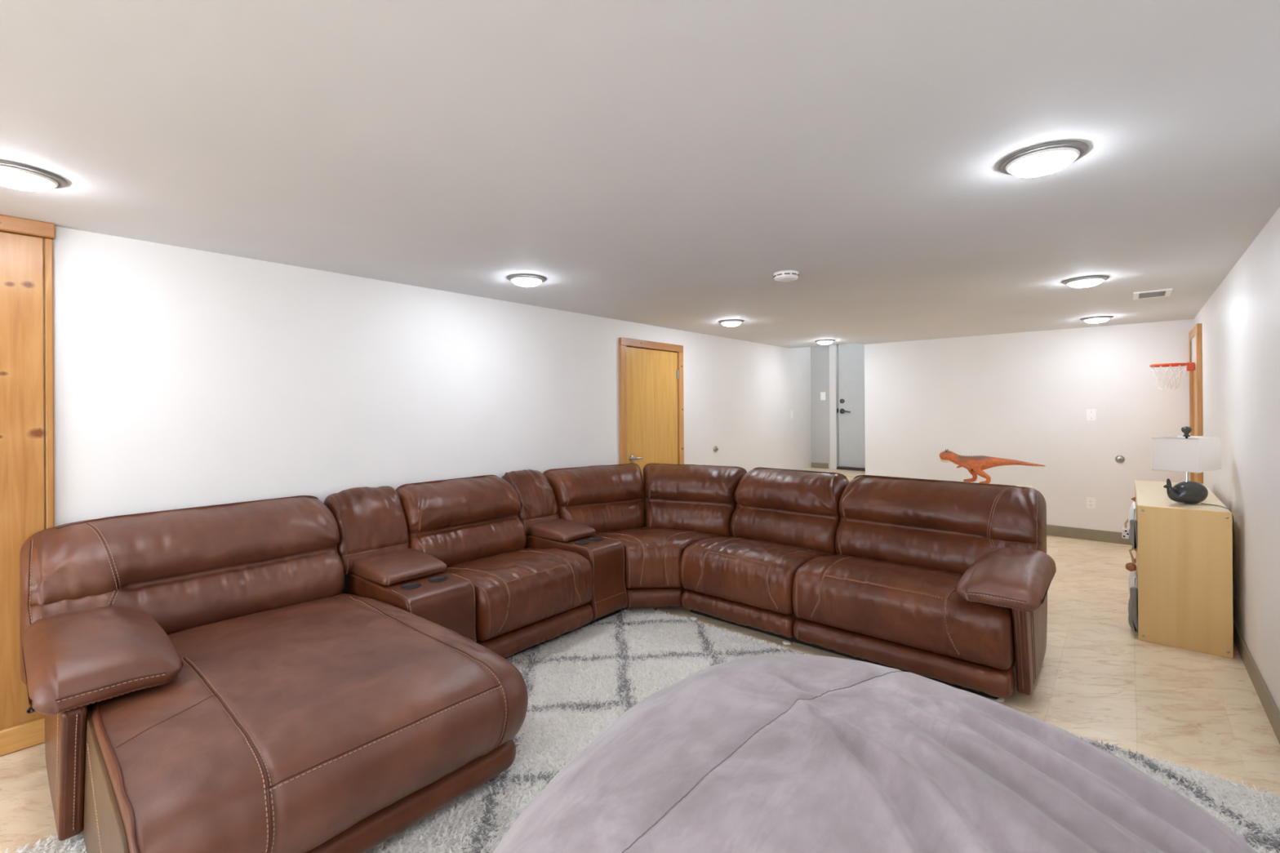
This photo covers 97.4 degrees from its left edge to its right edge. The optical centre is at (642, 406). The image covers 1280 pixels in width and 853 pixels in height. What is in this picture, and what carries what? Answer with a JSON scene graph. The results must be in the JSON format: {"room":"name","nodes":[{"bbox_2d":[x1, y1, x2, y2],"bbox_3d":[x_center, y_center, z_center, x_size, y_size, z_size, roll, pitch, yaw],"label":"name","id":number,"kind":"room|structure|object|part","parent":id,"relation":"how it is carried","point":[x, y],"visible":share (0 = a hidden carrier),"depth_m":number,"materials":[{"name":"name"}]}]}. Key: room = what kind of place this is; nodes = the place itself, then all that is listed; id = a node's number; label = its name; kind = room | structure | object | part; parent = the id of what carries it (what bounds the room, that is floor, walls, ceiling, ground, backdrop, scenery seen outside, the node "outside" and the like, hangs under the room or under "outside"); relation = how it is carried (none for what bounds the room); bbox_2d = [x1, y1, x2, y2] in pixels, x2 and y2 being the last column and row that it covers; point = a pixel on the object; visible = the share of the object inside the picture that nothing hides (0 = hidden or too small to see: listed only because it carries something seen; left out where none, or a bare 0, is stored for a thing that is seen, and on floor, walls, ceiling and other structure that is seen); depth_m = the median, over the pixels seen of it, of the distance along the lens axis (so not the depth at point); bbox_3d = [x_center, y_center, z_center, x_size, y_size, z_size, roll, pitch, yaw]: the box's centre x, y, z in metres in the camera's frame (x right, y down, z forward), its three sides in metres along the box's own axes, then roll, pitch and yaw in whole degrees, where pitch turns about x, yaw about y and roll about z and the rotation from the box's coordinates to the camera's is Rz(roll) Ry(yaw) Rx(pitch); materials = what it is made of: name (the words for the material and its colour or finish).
{"room":"leisure room","nodes":[
{"label":"leisure room","id":0,"kind":"room"},
{"bbox_2d":[43,226,811,593],"bbox_3d":[-1.152,-0.106,4.064,0.120,3.000,11.045,0,0,41],"label":"wall","id":1,"kind":"structure","parent":0,"point":[184,378],"depth_m":3.21,"materials":[{"name":"white paint"}]},
{"bbox_2d":[0,213,55,755],"bbox_3d":[-3.002,0.314,1.788,0.052,2.171,1.578,0,0,41],"label":"door","id":2,"kind":"structure","parent":1,"relation":"attached to","point":[24,401],"depth_m":2.30,"materials":[{"name":"brown wood"}]},
{"bbox_3d":[-2.997,1.350,1.784,0.052,0.099,1.572,0,0,41],"label":"board","id":3,"kind":"part","parent":2,"relation":"part of","materials":[{"name":"brown wood"}]},
{"bbox_2d":[618,337,684,479],"bbox_3d":[0.127,0.381,5.394,0.070,2.014,0.938,0,0,41],"label":"door","id":4,"kind":"structure","parent":1,"relation":"in","point":[651,402],"depth_m":5.38,"materials":[{"name":"brown wood"}]},
{"bbox_3d":[-0.170,0.417,5.080,0.030,1.945,0.074,0,0,41],"label":"casing","id":5,"kind":"part","parent":4,"relation":"part of","materials":[{"name":"brown wood"}]},
{"bbox_3d":[-0.051,0.473,5.176,0.056,0.066,0.139,0,0,41],"label":"handle","id":6,"kind":"part","parent":4,"relation":"part of","materials":[{"name":"metal"}]},
{"bbox_3d":[0.105,-0.592,5.409,0.030,0.069,0.938,0,0,41],"label":"casing","id":7,"kind":"part","parent":4,"relation":"part of","materials":[{"name":"brown wood"}]},
{"bbox_3d":[0.395,0.414,5.734,0.030,1.945,0.074,0,0,41],"label":"casing","id":8,"kind":"part","parent":4,"relation":"part of","materials":[{"name":"brown wood"}]},
{"bbox_2d":[713,445,718,452],"bbox_3d":[0.825,0.469,6.227,0.036,0.074,0.074,0,0,41],"label":"wall fitting","id":9,"kind":"object","parent":1,"relation":"attached to","point":[715,448],"visible":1,"depth_m":6.22,"materials":[{"name":"metal"}]},
{"bbox_2d":[790,410,792,418],"bbox_3d":[2.034,0.104,7.650,0.009,0.116,0.074,0,0,41],"label":"light switch","id":10,"kind":"object","parent":1,"relation":"attached to","point":[791,411],"visible":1,"depth_m":7.64,"materials":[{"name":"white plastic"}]},
{"bbox_2d":[0,0,1279,348],"bbox_3d":[0.292,-0.842,2.548,4.056,0.100,10.643,0,0,41],"label":"ceiling","id":11,"kind":"structure","parent":0,"point":[657,162],"depth_m":1.71,"materials":[{"name":"paint"}]},
{"bbox_2d":[0,159,66,191],"bbox_3d":[-2.080,-0.755,1.867,0.238,0.046,0.238,0,0,41],"label":"ceiling light","id":12,"kind":"object","parent":11,"relation":"attached to","point":[13,175],"visible":1,"depth_m":1.84,"materials":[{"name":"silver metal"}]},
{"bbox_2d":[506,273,546,286],"bbox_3d":[-0.703,-0.761,3.426,0.238,0.046,0.238,0,0,41],"label":"ceiling light","id":13,"kind":"object","parent":11,"relation":"attached to","point":[520,279],"visible":1,"depth_m":3.37,"materials":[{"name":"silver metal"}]},
{"bbox_2d":[718,319,744,326],"bbox_3d":[0.822,-0.768,5.189,0.238,0.046,0.238,0,0,41],"label":"ceiling light","id":14,"kind":"object","parent":11,"relation":"attached to","point":[728,322],"visible":1,"depth_m":5.12,"materials":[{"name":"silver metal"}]},
{"bbox_2d":[773,270,799,281],"bbox_3d":[0.854,-0.773,3.336,0.147,0.043,0.147,0,0,41],"label":"smoke detector","id":15,"kind":"object","parent":11,"relation":"attached to","point":[784,275],"visible":1,"depth_m":3.29,"materials":[{"name":"white plastic"}]},
{"bbox_2d":[814,339,835,344],"bbox_3d":[2.199,-0.775,6.760,0.238,0.046,0.238,0,0,41],"label":"ceiling light","id":16,"kind":"object","parent":11,"relation":"attached to","point":[820,341],"visible":1,"depth_m":6.70,"materials":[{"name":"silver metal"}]},
{"bbox_2d":[997,140,1088,177],"bbox_3d":[1.282,-0.777,1.804,0.238,0.046,0.238,0,0,41],"label":"ceiling light","id":17,"kind":"object","parent":11,"relation":"attached to","point":[1038,160],"visible":1,"depth_m":1.75,"materials":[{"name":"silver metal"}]},
{"bbox_2d":[1062,275,1109,287],"bbox_3d":[2.805,-0.784,3.559,0.238,0.046,0.238,0,0,41],"label":"ceiling light","id":18,"kind":"object","parent":11,"relation":"attached to","point":[1086,281],"visible":1,"depth_m":3.50,"materials":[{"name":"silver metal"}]},
{"bbox_2d":[1080,315,1113,323],"bbox_3d":[4.150,-0.790,5.134,0.238,0.046,0.238,0,0,41],"label":"ceiling light","id":19,"kind":"object","parent":11,"relation":"attached to","point":[1097,319],"visible":1,"depth_m":5.08,"materials":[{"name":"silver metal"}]},
{"bbox_2d":[1133,288,1172,299],"bbox_3d":[3.655,-0.807,4.031,0.200,0.008,0.315,0,0,41],"label":"ceiling vent","id":20,"kind":"object","parent":11,"relation":"in","point":[1164,292],"visible":1,"depth_m":4.01,"materials":[{"name":"white plastic"}]},
{"bbox_2d":[0,535,1279,852],"bbox_3d":[0.222,1.413,2.538,4.176,0.060,10.763,0,0,41],"label":"floor","id":21,"kind":"structure","parent":0,"point":[1095,680],"depth_m":2.66,"materials":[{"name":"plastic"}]},
{"bbox_2d":[19,462,1056,852],"bbox_3d":[-0.104,0.920,2.720,3.165,0.930,3.838,0,0,41],"label":"sectional sofa","id":22,"kind":"object","parent":21,"relation":"on","point":[203,679],"visible":1,"depth_m":2.55,"materials":[{"name":"brown leather"}]},
{"bbox_3d":[-1.970,0.973,1.839,0.053,0.055,0.206,0,0,-42],"label":"recline lever","id":23,"kind":"part","parent":22,"relation":"part of","materials":[{"name":"black plastic"}]},
{"bbox_3d":[-2.012,1.124,1.952,0.894,0.478,0.055,0,0,41],"label":"arm panel","id":24,"kind":"part","parent":22,"relation":"part of","materials":[{"name":"brown leather"}]},
{"bbox_3d":[-1.874,0.822,1.940,0.709,0.163,0.345,0,0,41],"label":"armrest","id":25,"kind":"part","parent":22,"relation":"part of","materials":[{"name":"brown leather"}]},
{"bbox_3d":[-1.511,1.149,1.563,1.054,0.434,0.012,0,0,41],"label":"panel","id":26,"kind":"part","parent":22,"relation":"part of","materials":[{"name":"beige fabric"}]},
{"bbox_3d":[-2.037,0.795,2.608,0.370,0.620,1.135,0,0,41],"label":"backrest","id":27,"kind":"part","parent":22,"relation":"part of","materials":[{"name":"brown leather"}]},
{"bbox_2d":[88,593,528,852],"bbox_3d":[-1.312,1.057,2.106,1.557,0.318,1.075,0,0,41],"label":"cushion","id":28,"kind":"object","parent":22,"relation":"on","point":[288,722],"depth_m":1.68,"materials":[{"name":"brown leather"}]},
{"bbox_3d":[-1.568,0.698,3.211,0.310,0.465,0.387,0,0,41],"label":"backrest","id":29,"kind":"part","parent":22,"relation":"part of","materials":[{"name":"brown leather"}]},
{"bbox_3d":[-1.155,0.790,3.628,0.370,0.620,0.787,0,0,41],"label":"backrest","id":30,"kind":"part","parent":22,"relation":"part of","materials":[{"name":"brown leather"}]},
{"bbox_2d":[445,548,593,641],"bbox_3d":[-0.818,1.056,3.381,0.748,0.319,0.792,0,0,41],"label":"seat cushion","id":31,"kind":"object","parent":22,"relation":"on","point":[518,592],"depth_m":3.17,"materials":[{"name":"brown leather"}]},
{"bbox_3d":[-0.816,0.694,4.081,0.310,0.459,0.347,0,0,41],"label":"backrest","id":32,"kind":"part","parent":22,"relation":"part of","materials":[{"name":"brown leather"}]},
{"bbox_3d":[-0.929,1.283,3.478,0.850,0.182,1.440,0,0,41],"label":"frame","id":33,"kind":"part","parent":22,"relation":"part of","materials":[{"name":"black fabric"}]},
{"bbox_3d":[-0.304,0.786,4.413,0.902,0.620,0.386,0,0,-33],"label":"backrest","id":34,"kind":"part","parent":22,"relation":"part of","materials":[{"name":"brown leather"}]},
{"bbox_2d":[594,526,724,588],"bbox_3d":[0.043,1.053,4.209,0.969,0.316,0.947,0,0,41],"label":"seat cushion","id":35,"kind":"object","parent":22,"relation":"on","point":[652,556],"depth_m":3.73,"materials":[{"name":"brown leather"}]},
{"bbox_3d":[0.351,0.782,4.457,0.910,0.619,0.379,0,0,25],"label":"backrest","id":36,"kind":"part","parent":22,"relation":"part of","materials":[{"name":"brown leather"}]},
{"bbox_2d":[680,536,832,615],"bbox_3d":[0.773,1.047,3.707,0.782,0.316,0.746,0,0,41],"label":"seat cushion","id":37,"kind":"object","parent":22,"relation":"on","point":[756,575],"depth_m":3.47,"materials":[{"name":"brown leather"}]},
{"bbox_3d":[1.043,0.777,4.021,0.782,0.620,0.368,0,0,41],"label":"backrest","id":38,"kind":"part","parent":22,"relation":"part of","materials":[{"name":"brown leather"}]},
{"bbox_3d":[1.240,1.269,3.473,1.760,0.184,0.810,0,0,41],"label":"frame","id":39,"kind":"part","parent":22,"relation":"part of","materials":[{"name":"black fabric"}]},
{"bbox_2d":[792,554,1014,670],"bbox_3d":[1.468,1.041,3.104,1.042,0.317,0.747,0,0,41],"label":"seat cushion","id":40,"kind":"object","parent":22,"relation":"on","point":[911,604],"depth_m":2.85,"materials":[{"name":"brown leather"}]},
{"bbox_3d":[1.759,0.771,3.401,1.097,0.620,0.371,0,0,41],"label":"backrest","id":41,"kind":"part","parent":22,"relation":"part of","materials":[{"name":"brown leather"}]},
{"bbox_3d":[1.771,0.799,2.719,0.325,0.163,0.708,0,0,41],"label":"armrest","id":42,"kind":"part","parent":22,"relation":"part of","materials":[{"name":"brown leather"}]},
{"bbox_3d":[1.954,1.099,2.817,0.055,0.478,0.894,0,0,41],"label":"arm panel","id":43,"kind":"part","parent":22,"relation":"part of","materials":[{"name":"brown leather"}]},
{"bbox_2d":[4,607,1279,852],"bbox_3d":[0.042,1.378,1.704,3.060,0.008,3.225,0,0,41],"label":"rug","id":44,"kind":"object","parent":21,"relation":"on","point":[580,682],"visible":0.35,"depth_m":2.40,"materials":[{"name":"white carpet"}]},
{"bbox_2d":[493,653,1257,852],"bbox_3d":[0.496,1.048,1.228,1.653,0.601,1.873,0,0,32],"label":"bean bag","id":45,"kind":"object","parent":44,"relation":"on","point":[787,753],"visible":1,"depth_m":1.20,"materials":[{"name":"grey fabric"}]},
{"bbox_2d":[975,482,1032,488],"bbox_3d":[2.257,0.977,4.248,1.150,0.790,0.410,0,0,33],"label":"dresser","id":46,"kind":"object","parent":21,"relation":"on","point":[975,482],"visible":0.05,"depth_m":4.11,"materials":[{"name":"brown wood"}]},
{"bbox_2d":[939,448,1045,484],"bbox_3d":[2.582,0.450,4.174,0.675,0.250,0.155,0,0,41],"label":"dinosaur","id":47,"kind":"object","parent":46,"relation":"on","point":[975,465],"visible":0.98,"depth_m":4.17,"materials":[{"name":"orange plastic"}]},
{"bbox_2d":[1130,480,1233,658],"bbox_3d":[3.522,0.968,3.733,0.412,0.790,1.472,0,0,41],"label":"cabinet","id":48,"kind":"object","parent":21,"relation":"on","point":[1183,560],"visible":0.88,"depth_m":3.17,"materials":[{"name":"beige wood"}]},
{"bbox_2d":[1121,519,1128,538],"bbox_3d":[3.163,0.780,3.651,0.071,0.150,0.062,0,0,41],"label":"tag","id":49,"kind":"object","parent":48,"relation":"hanging from","point":[1125,531],"visible":0.89,"depth_m":3.65,"materials":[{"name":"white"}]},
{"bbox_2d":[1125,547,1136,571],"bbox_3d":[2.965,0.923,3.408,0.054,0.145,0.081,0,0,41],"label":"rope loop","id":50,"kind":"object","parent":48,"relation":"hanging from","point":[1131,566],"visible":0.97,"depth_m":3.39,"materials":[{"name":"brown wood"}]},
{"bbox_2d":[1128,569,1137,632],"bbox_3d":[2.999,1.169,3.433,0.049,0.331,0.290,0,0,41],"label":"pouch","id":51,"kind":"object","parent":48,"relation":"attached to","point":[1133,585],"visible":0.92,"depth_m":3.33,"materials":[{"name":"grey fabric"}]},
{"bbox_2d":[1128,502,1137,550],"bbox_3d":[3.008,0.722,3.443,0.046,0.249,0.300,0,0,41],"label":"pouch","id":52,"kind":"object","parent":48,"relation":"attached to","point":[1132,515],"visible":0.95,"depth_m":3.33,"materials":[{"name":"grey fabric"}]},
{"bbox_3d":[3.263,0.950,3.478,0.298,0.228,0.702,0,0,41],"label":"drawer","id":53,"kind":"part","parent":48,"relation":"part of","materials":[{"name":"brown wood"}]},
{"bbox_3d":[3.530,0.582,3.726,0.386,0.018,1.434,0,0,41],"label":"panel","id":54,"kind":"part","parent":48,"relation":"part of","materials":[{"name":"brown wood"}]},
{"bbox_2d":[1151,426,1235,599],"bbox_3d":[3.259,0.590,3.283,0.412,0.949,0.317,0,0,-32],"label":"table lamp","id":55,"kind":"object","parent":48,"relation":"on","point":[1186,453],"visible":0.99,"depth_m":3.26,"materials":[{"name":"white fabric"}]},
{"bbox_3d":[3.228,0.312,3.331,0.032,0.275,0.032,0,0,41],"label":"stem","id":56,"kind":"part","parent":55,"relation":"part of","materials":[{"name":"silver metal"}]},
{"bbox_3d":[3.227,0.274,3.331,0.410,0.190,0.200,0,0,-32],"label":"lamp shade","id":57,"kind":"part","parent":55,"relation":"part of","materials":[{"name":"white fabric"}]},
{"bbox_3d":[3.300,0.815,3.202,0.048,0.498,0.210,0,0,7],"label":"power cord","id":58,"kind":"part","parent":55,"relation":"part of","materials":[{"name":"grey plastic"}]},
{"bbox_2d":[810,345,830,468],"bbox_3d":[2.575,-0.374,8.075,0.278,2.500,0.100,0,0,41],"label":"wall","id":59,"kind":"structure","parent":0,"point":[820,355],"depth_m":8.04,"materials":[{"name":"grey paint"}]},
{"bbox_2d":[811,462,828,468],"bbox_3d":[2.538,0.839,8.038,0.251,0.075,0.012,0,0,41],"label":"baseboard","id":60,"kind":"structure","parent":59,"relation":"attached to","point":[820,465],"depth_m":8.03,"materials":[{"name":"brown wood"}]},
{"bbox_2d":[820,391,825,399],"bbox_3d":[2.575,-0.154,8.005,0.074,0.116,0.009,0,0,41],"label":"light switch","id":61,"kind":"object","parent":59,"relation":"attached to","point":[822,393],"visible":1,"depth_m":8.00,"materials":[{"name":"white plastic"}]},
{"bbox_2d":[800,467,865,482],"bbox_3d":[3.086,1.121,7.207,2.168,0.500,0.755,0,0,41],"label":"floor","id":62,"kind":"structure","parent":0,"point":[850,474],"depth_m":7.61,"materials":[{"name":"plastic"}]},
{"bbox_2d":[864,319,1193,532],"bbox_3d":[4.040,0.267,6.268,3.023,2.194,0.120,0,0,41],"label":"wall","id":63,"kind":"structure","parent":0,"point":[1026,397],"depth_m":5.98,"materials":[{"name":"white paint"}]},
{"bbox_2d":[1046,524,1131,545],"bbox_3d":[3.999,1.308,6.220,3.011,0.112,0.012,0,0,41],"label":"baseboard","id":64,"kind":"structure","parent":63,"relation":"attached to","point":[1054,531],"depth_m":5.74,"materials":[{"name":"beige rubber"}]},
{"bbox_2d":[1086,497,1095,509],"bbox_3d":[4.572,0.981,5.726,0.074,0.116,0.008,0,0,41],"label":"wall outlet","id":65,"kind":"object","parent":63,"relation":"attached to","point":[1091,502],"visible":1,"depth_m":5.72,"materials":[{"name":"white plastic"}]},
{"bbox_2d":[1086,408,1096,420],"bbox_3d":[4.569,0.082,5.720,0.074,0.116,0.016,0,0,41],"label":"light switch","id":66,"kind":"object","parent":63,"relation":"attached to","point":[1091,413],"visible":1,"depth_m":5.72,"materials":[{"name":"white plastic"}]},
{"bbox_2d":[1115,455,1124,462],"bbox_3d":[4.732,0.519,5.567,0.074,0.074,0.036,0,0,41],"label":"wall fitting","id":67,"kind":"object","parent":63,"relation":"attached to","point":[1119,459],"visible":1,"depth_m":5.57,"materials":[{"name":"metal"}]},
{"bbox_2d":[1193,206,1279,711],"bbox_3d":[1.788,0.273,1.260,0.120,2.194,10.643,0,0,41],"label":"wall","id":68,"kind":"structure","parent":0,"point":[1240,321],"depth_m":2.81,"materials":[{"name":"white paint"}]},
{"bbox_2d":[1188,323,1203,484],"bbox_3d":[4.872,0.331,4.945,0.034,2.050,0.757,0,0,41],"label":"door","id":69,"kind":"structure","parent":68,"relation":"in","point":[1196,375],"depth_m":4.67,"materials":[{"name":"brown wood"}]},
{"bbox_2d":[1149,336,1195,390],"bbox_3d":[4.758,-0.390,5.046,0.306,0.476,0.550,0,0,41],"label":"basketball hoop","id":70,"kind":"object","parent":69,"relation":"attached to","point":[1191,366],"visible":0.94,"depth_m":5.00,"materials":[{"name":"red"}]},
{"bbox_3d":[5.094,0.367,5.201,0.034,1.975,0.080,0,0,41],"label":"casing","id":71,"kind":"part","parent":69,"relation":"part of","materials":[{"name":"brown wood"}]},
{"bbox_3d":[4.866,-0.656,4.947,0.034,0.075,0.757,0,0,41],"label":"casing","id":72,"kind":"part","parent":69,"relation":"part of","materials":[{"name":"brown wood"}]},
{"bbox_3d":[4.654,0.369,4.692,0.034,1.975,0.087,0,0,41],"label":"casing","id":73,"kind":"part","parent":69,"relation":"part of","materials":[{"name":"brown wood"}]},
{"bbox_2d":[1233,619,1279,743],"bbox_3d":[1.450,1.320,0.959,0.012,0.105,9.740,0,0,41],"label":"baseboard","id":74,"kind":"structure","parent":68,"relation":"attached to","point":[1269,706],"depth_m":2.64,"materials":[{"name":"grey rubber"}]},
{"bbox_3d":[3.363,-0.355,7.540,2.368,2.550,0.120,0,0,41],"label":"wall","id":75,"kind":"structure","parent":0,"visible":0},
{"bbox_2d":[829,342,865,471],"bbox_3d":[3.108,-0.298,7.607,1.140,2.340,0.112,0,0,41],"label":"door","id":76,"kind":"structure","parent":75,"relation":"in","point":[846,361],"depth_m":7.83,"materials":[{"name":"metal"}]},
{"bbox_3d":[2.713,-0.250,7.949,0.095,2.250,0.112,0,0,41],"label":"casing","id":77,"kind":"part","parent":76,"relation":"part of","materials":[{"name":"white wood"}]},
{"bbox_3d":[2.822,0.059,7.826,0.167,0.072,0.067,0,0,41],"label":"handle","id":78,"kind":"part","parent":76,"relation":"part of","materials":[{"name":"metal"}]}
]}

